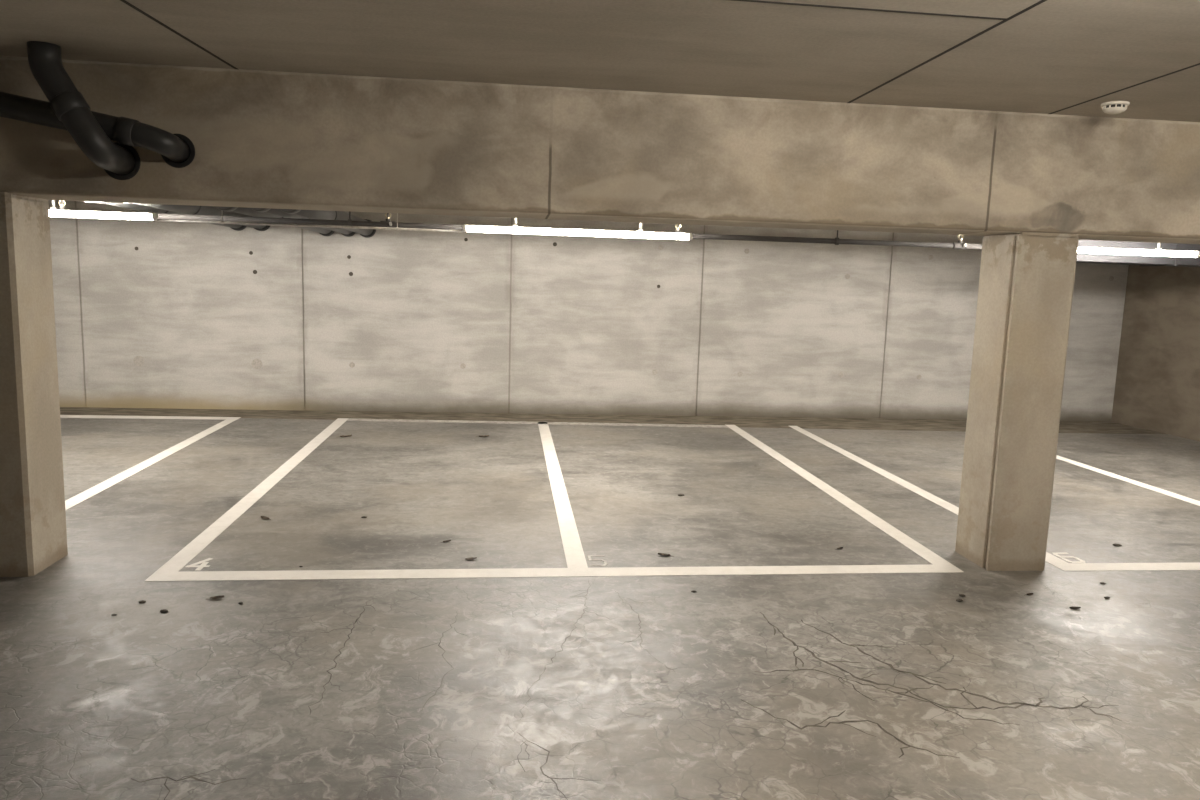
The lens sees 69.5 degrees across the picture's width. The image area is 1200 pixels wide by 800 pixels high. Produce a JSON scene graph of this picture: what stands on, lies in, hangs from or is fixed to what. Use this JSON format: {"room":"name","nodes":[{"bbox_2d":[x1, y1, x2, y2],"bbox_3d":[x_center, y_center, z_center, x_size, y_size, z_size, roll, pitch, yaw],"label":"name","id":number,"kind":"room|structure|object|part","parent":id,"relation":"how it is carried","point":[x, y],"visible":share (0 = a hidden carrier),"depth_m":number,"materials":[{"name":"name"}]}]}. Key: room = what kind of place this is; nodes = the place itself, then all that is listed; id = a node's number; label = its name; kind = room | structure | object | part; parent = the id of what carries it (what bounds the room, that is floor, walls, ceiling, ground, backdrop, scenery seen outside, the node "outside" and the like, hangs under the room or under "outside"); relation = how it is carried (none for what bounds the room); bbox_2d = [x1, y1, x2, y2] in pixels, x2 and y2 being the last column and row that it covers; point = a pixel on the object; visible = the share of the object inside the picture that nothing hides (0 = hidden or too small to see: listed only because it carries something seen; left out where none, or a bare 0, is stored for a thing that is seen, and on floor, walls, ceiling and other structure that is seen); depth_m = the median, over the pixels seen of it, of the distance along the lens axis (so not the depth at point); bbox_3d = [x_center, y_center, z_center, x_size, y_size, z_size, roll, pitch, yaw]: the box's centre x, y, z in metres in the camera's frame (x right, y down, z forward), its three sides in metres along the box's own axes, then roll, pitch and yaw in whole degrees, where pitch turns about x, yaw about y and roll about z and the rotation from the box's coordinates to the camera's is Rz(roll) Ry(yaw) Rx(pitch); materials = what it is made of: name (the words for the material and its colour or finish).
{"room":"parking garage","nodes":[
{"label":"parking garage","id":0,"kind":"room"},
{"bbox_2d":[48,200,1128,421],"bbox_3d":[-1.058,-1.206,11.839,17.500,3.152,0.254,1,8,-6],"label":"wall","id":1,"kind":"structure","parent":0,"point":[149,313],"depth_m":11.75,"materials":[{"name":"concrete"}]},
{"bbox_2d":[84,201,246,230],"bbox_3d":[-4.349,-2.061,8.113,0.262,0.599,6.158,1,8,-6],"label":"drain pipe","id":2,"kind":"object","parent":1,"relation":"attached to","point":[236,227],"visible":0.21,"depth_m":8.30,"materials":[{"name":"grey plastic"}]},
{"bbox_2d":[133,203,270,230],"bbox_3d":[-4.061,-2.059,8.144,0.262,0.594,6.158,1,8,-6],"label":"drain pipe","id":3,"kind":"object","parent":1,"relation":"attached to","point":[185,209],"visible":0.14,"depth_m":8.76,"materials":[{"name":"grey plastic"}]},
{"bbox_2d":[212,206,334,235],"bbox_3d":[-3.246,-2.028,8.236,0.240,0.630,6.158,1,8,-6],"label":"drain pipe","id":4,"kind":"object","parent":1,"relation":"attached to","point":[242,210],"visible":0.2,"depth_m":8.09,"materials":[{"name":"grey plastic"}]},
{"bbox_2d":[251,208,354,236],"bbox_3d":[-2.973,-2.026,8.266,0.232,0.626,6.158,1,8,-6],"label":"drain pipe","id":5,"kind":"object","parent":1,"relation":"attached to","point":[278,212],"visible":0.16,"depth_m":8.15,"materials":[{"name":"grey plastic"}]},
{"bbox_2d":[280,209,375,237],"bbox_3d":[-2.730,-2.020,8.293,0.240,0.630,6.158,1,8,-6],"label":"drain pipe","id":6,"kind":"object","parent":1,"relation":"attached to","point":[311,214],"visible":0.25,"depth_m":8.71,"materials":[{"name":"grey plastic"}]},
{"bbox_2d":[60,407,1164,433],"bbox_3d":[-1.031,0.351,11.365,17.500,0.200,1.124,1,8,-6],"label":"trim","id":7,"kind":"structure","parent":1,"relation":"attached to","point":[746,422],"depth_m":11.58,"materials":[{"name":"concrete"}]},
{"bbox_2d":[0,418,1199,799],"bbox_3d":[-0.118,1.544,2.865,17.500,0.200,17.240,1,8,-6],"label":"floor","id":8,"kind":"structure","parent":0,"point":[855,686],"depth_m":4.57,"materials":[{"name":"concrete"}]},
{"bbox_2d":[0,192,67,576],"bbox_3d":[-3.536,-0.088,5.126,0.418,2.211,0.440,1,8,-6],"label":"concrete column","id":9,"kind":"structure","parent":8,"relation":"on","point":[33,532],"depth_m":5.04,"materials":[{"name":"beige concrete"}]},
{"bbox_2d":[60,415,229,419],"bbox_3d":[-6.953,0.191,10.456,4.725,0.002,0.210,1,8,-6],"label":"parking line","id":10,"kind":"object","parent":8,"relation":"on","point":[61,416],"visible":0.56,"depth_m":10.60,"materials":[{"name":"white paint"}]},
{"bbox_2d":[65,417,240,509],"bbox_3d":[-4.232,0.619,7.944,0.150,0.002,5.830,1,8,-6],"label":"parking line","id":11,"kind":"object","parent":8,"relation":"on","point":[96,489],"visible":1,"depth_m":7.93,"materials":[{"name":"white paint"}]},
{"bbox_2d":[185,558,211,570],"bbox_3d":[-2.467,1.024,5.384,0.139,0.002,0.211,5,9,24],"label":"painted number","id":12,"kind":"object","parent":8,"relation":"on","point":[204,563],"visible":1,"depth_m":5.36,"materials":[{"name":"white paint"}]},
{"bbox_2d":[208,596,223,598],"bbox_3d":[-2.150,1.104,4.824,0.098,0.016,0.047,0,8,-15],"label":"dry leaf","id":13,"kind":"object","parent":8,"relation":"on","point":[214,597],"visible":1,"depth_m":4.83,"materials":[{"name":"grey plant"}]},
{"bbox_2d":[156,418,348,571],"bbox_3d":[-2.942,0.637,8.101,0.150,0.002,5.830,1,8,-6],"label":"parking line","id":14,"kind":"object","parent":8,"relation":"on","point":[176,563],"visible":1,"depth_m":6.70,"materials":[{"name":"white paint"}]},
{"bbox_2d":[347,418,728,427],"bbox_3d":[-0.760,0.296,11.083,4.862,0.002,0.184,1,8,-5],"label":"parking line","id":15,"kind":"object","parent":8,"relation":"on","point":[349,419],"visible":1,"depth_m":11.08,"materials":[{"name":"white paint"}]},
{"bbox_2d":[144,564,962,581],"bbox_3d":[-0.145,1.087,5.451,5.107,0.002,0.165,1,8,-7],"label":"parking line","id":16,"kind":"object","parent":8,"relation":"on","point":[932,568],"visible":1,"depth_m":5.42,"materials":[{"name":"white paint"}]},
{"bbox_2d":[538,422,587,567],"bbox_3d":[-0.444,0.678,8.362,0.133,0.002,5.745,1,8,-6],"label":"parking line","id":17,"kind":"object","parent":8,"relation":"on","point":[573,550],"visible":1,"depth_m":6.98,"materials":[{"name":"white paint"}]},
{"bbox_2d":[588,555,607,565],"bbox_3d":[-0.016,1.058,5.690,0.122,0.003,0.222,1,8,-6],"label":"painted number","id":18,"kind":"object","parent":8,"relation":"on","point":[589,556],"visible":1,"depth_m":5.69,"materials":[{"name":"white paint"}]},
{"bbox_2d":[726,425,950,563],"bbox_3d":[2.013,0.719,8.619,0.135,0.002,5.661,1,8,-6],"label":"parking line","id":19,"kind":"object","parent":8,"relation":"on","point":[919,549],"visible":1,"depth_m":7.32,"materials":[{"name":"white paint"}]},
{"bbox_2d":[789,426,1066,562],"bbox_3d":[2.857,0.733,8.707,0.138,0.002,5.632,1,8,-6],"label":"parking line","id":20,"kind":"object","parent":8,"relation":"on","point":[1050,558],"visible":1,"depth_m":8.38,"materials":[{"name":"white paint"}]},
{"bbox_2d":[955,232,1078,570],"bbox_3d":[2.785,0.011,5.819,0.418,2.211,0.440,1,8,-6],"label":"concrete column","id":21,"kind":"structure","parent":8,"relation":"on","point":[1026,279],"depth_m":5.65,"materials":[{"name":"beige concrete"}]},
{"bbox_2d":[1052,552,1084,562],"bbox_3d":[3.291,1.107,6.068,0.142,0.003,0.241,1,8,-6],"label":"painted number","id":22,"kind":"object","parent":8,"relation":"on","point":[1055,554],"visible":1,"depth_m":6.06,"materials":[{"name":"white paint"}]},
{"bbox_2d":[1050,562,1199,570],"bbox_3d":[5.548,1.170,6.124,4.938,0.002,0.162,1,8,-6],"label":"parking line","id":23,"kind":"object","parent":8,"relation":"on","point":[1196,565],"visible":1,"depth_m":5.91,"materials":[{"name":"white paint"}]},
{"bbox_2d":[1056,455,1199,505],"bbox_3d":[5.293,0.773,8.962,0.140,0.002,5.549,1,8,-6],"label":"parking line","id":24,"kind":"object","parent":8,"relation":"on","point":[1110,474],"visible":0.67,"depth_m":8.65,"materials":[{"name":"white paint"}]},
{"bbox_2d":[0,0,1199,121],"bbox_3d":[-0.063,-1.635,2.817,17.500,0.251,18.014,1,8,-6],"label":"ceiling","id":25,"kind":"structure","parent":0,"point":[1059,57],"depth_m":4.06,"materials":[{"name":"concrete"}]},
{"bbox_2d":[27,41,140,179],"bbox_3d":[-2.739,-1.516,4.587,0.398,0.631,0.414,1,8,-6],"label":"pipe","id":26,"kind":"object","parent":25,"relation":"attached to","point":[119,161],"visible":1,"depth_m":4.42,"materials":[{"name":"grey plastic"}]},
{"bbox_2d":[49,200,157,220],"bbox_3d":[-4.869,-1.920,7.332,2.100,0.706,0.058,1,8,-6],"label":"strip light","id":27,"kind":"object","parent":25,"relation":"hanging from","point":[53,212],"visible":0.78,"depth_m":7.42,"materials":[{"name":"white metal"}]},
{"bbox_3d":[-4.664,-1.948,7.350,0.040,0.643,0.036,1,8,-6],"label":"hanger rod","id":28,"kind":"part","parent":27,"relation":"part of","materials":[{"name":"white metal"}]},
{"bbox_2d":[49,211,151,219],"bbox_3d":[-4.879,-1.599,7.376,2.020,0.052,0.052,1,8,-6],"label":"diffuser","id":29,"kind":"object","parent":27,"relation":"attached to","point":[79,214],"depth_m":7.42,"materials":[{"name":"white plastic"}]},
{"bbox_2d":[157,210,462,231],"bbox_3d":[-2.525,-1.879,7.589,2.617,0.713,0.028,1,8,-6],"label":"cable conduit","id":30,"kind":"object","parent":25,"relation":"hanging from","point":[162,220],"visible":0.77,"depth_m":7.62,"materials":[{"name":"metal"}]},
{"bbox_2d":[59,200,981,248],"bbox_3d":[-0.656,-1.935,8.275,17.460,0.676,0.102,1,8,-6],"label":"pipe","id":31,"kind":"object","parent":25,"relation":"hanging from","point":[955,245],"visible":0.59,"depth_m":8.23,"materials":[{"name":"metal"}]},
{"bbox_2d":[463,218,692,239],"bbox_3d":[-0.181,-1.846,7.845,2.100,0.706,0.058,1,8,-6],"label":"strip light","id":32,"kind":"object","parent":25,"relation":"hanging from","point":[640,233],"visible":0.89,"depth_m":7.87,"materials":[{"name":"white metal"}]},
{"bbox_2d":[467,226,687,239],"bbox_3d":[-0.191,-1.525,7.889,2.020,0.052,0.052,1,8,-6],"label":"diffuser","id":33,"kind":"object","parent":32,"relation":"attached to","point":[640,233],"depth_m":7.87,"materials":[{"name":"white plastic"}]},
{"bbox_2d":[0,56,1199,243],"bbox_3d":[-0.334,-1.498,5.272,17.500,0.745,0.440,1,8,-6],"label":"concrete beam","id":34,"kind":"structure","parent":25,"relation":"attached to","point":[260,139],"depth_m":5.11,"materials":[{"name":"beige concrete"}]},
{"bbox_2d":[0,92,194,167],"bbox_3d":[-2.800,-1.474,4.673,1.090,0.362,0.240,1,8,-6],"label":"pipe","id":35,"kind":"object","parent":34,"relation":"attached to","point":[177,150],"visible":0.92,"depth_m":4.60,"materials":[{"name":"grey plastic"}]},
{"bbox_2d":[1101,101,1129,113],"bbox_3d":[2.970,-1.683,4.987,0.144,0.060,0.144,1,8,-6],"label":"smoke detector","id":36,"kind":"object","parent":25,"relation":"attached to","point":[1112,107],"visible":1,"depth_m":4.95,"materials":[{"name":"white plastic"}]},
{"bbox_2d":[1076,240,1199,266],"bbox_3d":[6.445,-1.839,9.472,3.080,0.755,0.524,1,8,-6],"label":"ventilation duct","id":37,"kind":"object","parent":25,"relation":"attached to","point":[1142,260],"visible":0.13,"depth_m":9.19,"materials":[{"name":"grey metal"}]},
{"bbox_2d":[1077,243,1199,257],"bbox_3d":[4.891,-1.771,8.401,2.100,0.696,0.058,1,8,-6],"label":"strip light","id":38,"kind":"object","parent":25,"relation":"hanging from","point":[1158,251],"visible":0.53,"depth_m":8.47,"materials":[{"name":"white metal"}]},
{"bbox_2d":[1077,248,1196,256],"bbox_3d":[4.881,-1.455,8.444,2.020,0.052,0.052,1,8,-6],"label":"diffuser","id":39,"kind":"object","parent":38,"relation":"attached to","point":[1121,251],"depth_m":8.47,"materials":[{"name":"white plastic"}]},
{"bbox_2d":[1111,265,1199,441],"bbox_3d":[8.679,0.164,4.034,0.200,3.152,18.064,1,8,-6],"label":"wall","id":40,"kind":"structure","parent":0,"point":[1157,385],"depth_m":11.91,"materials":[{"name":"concrete"}]}
]}

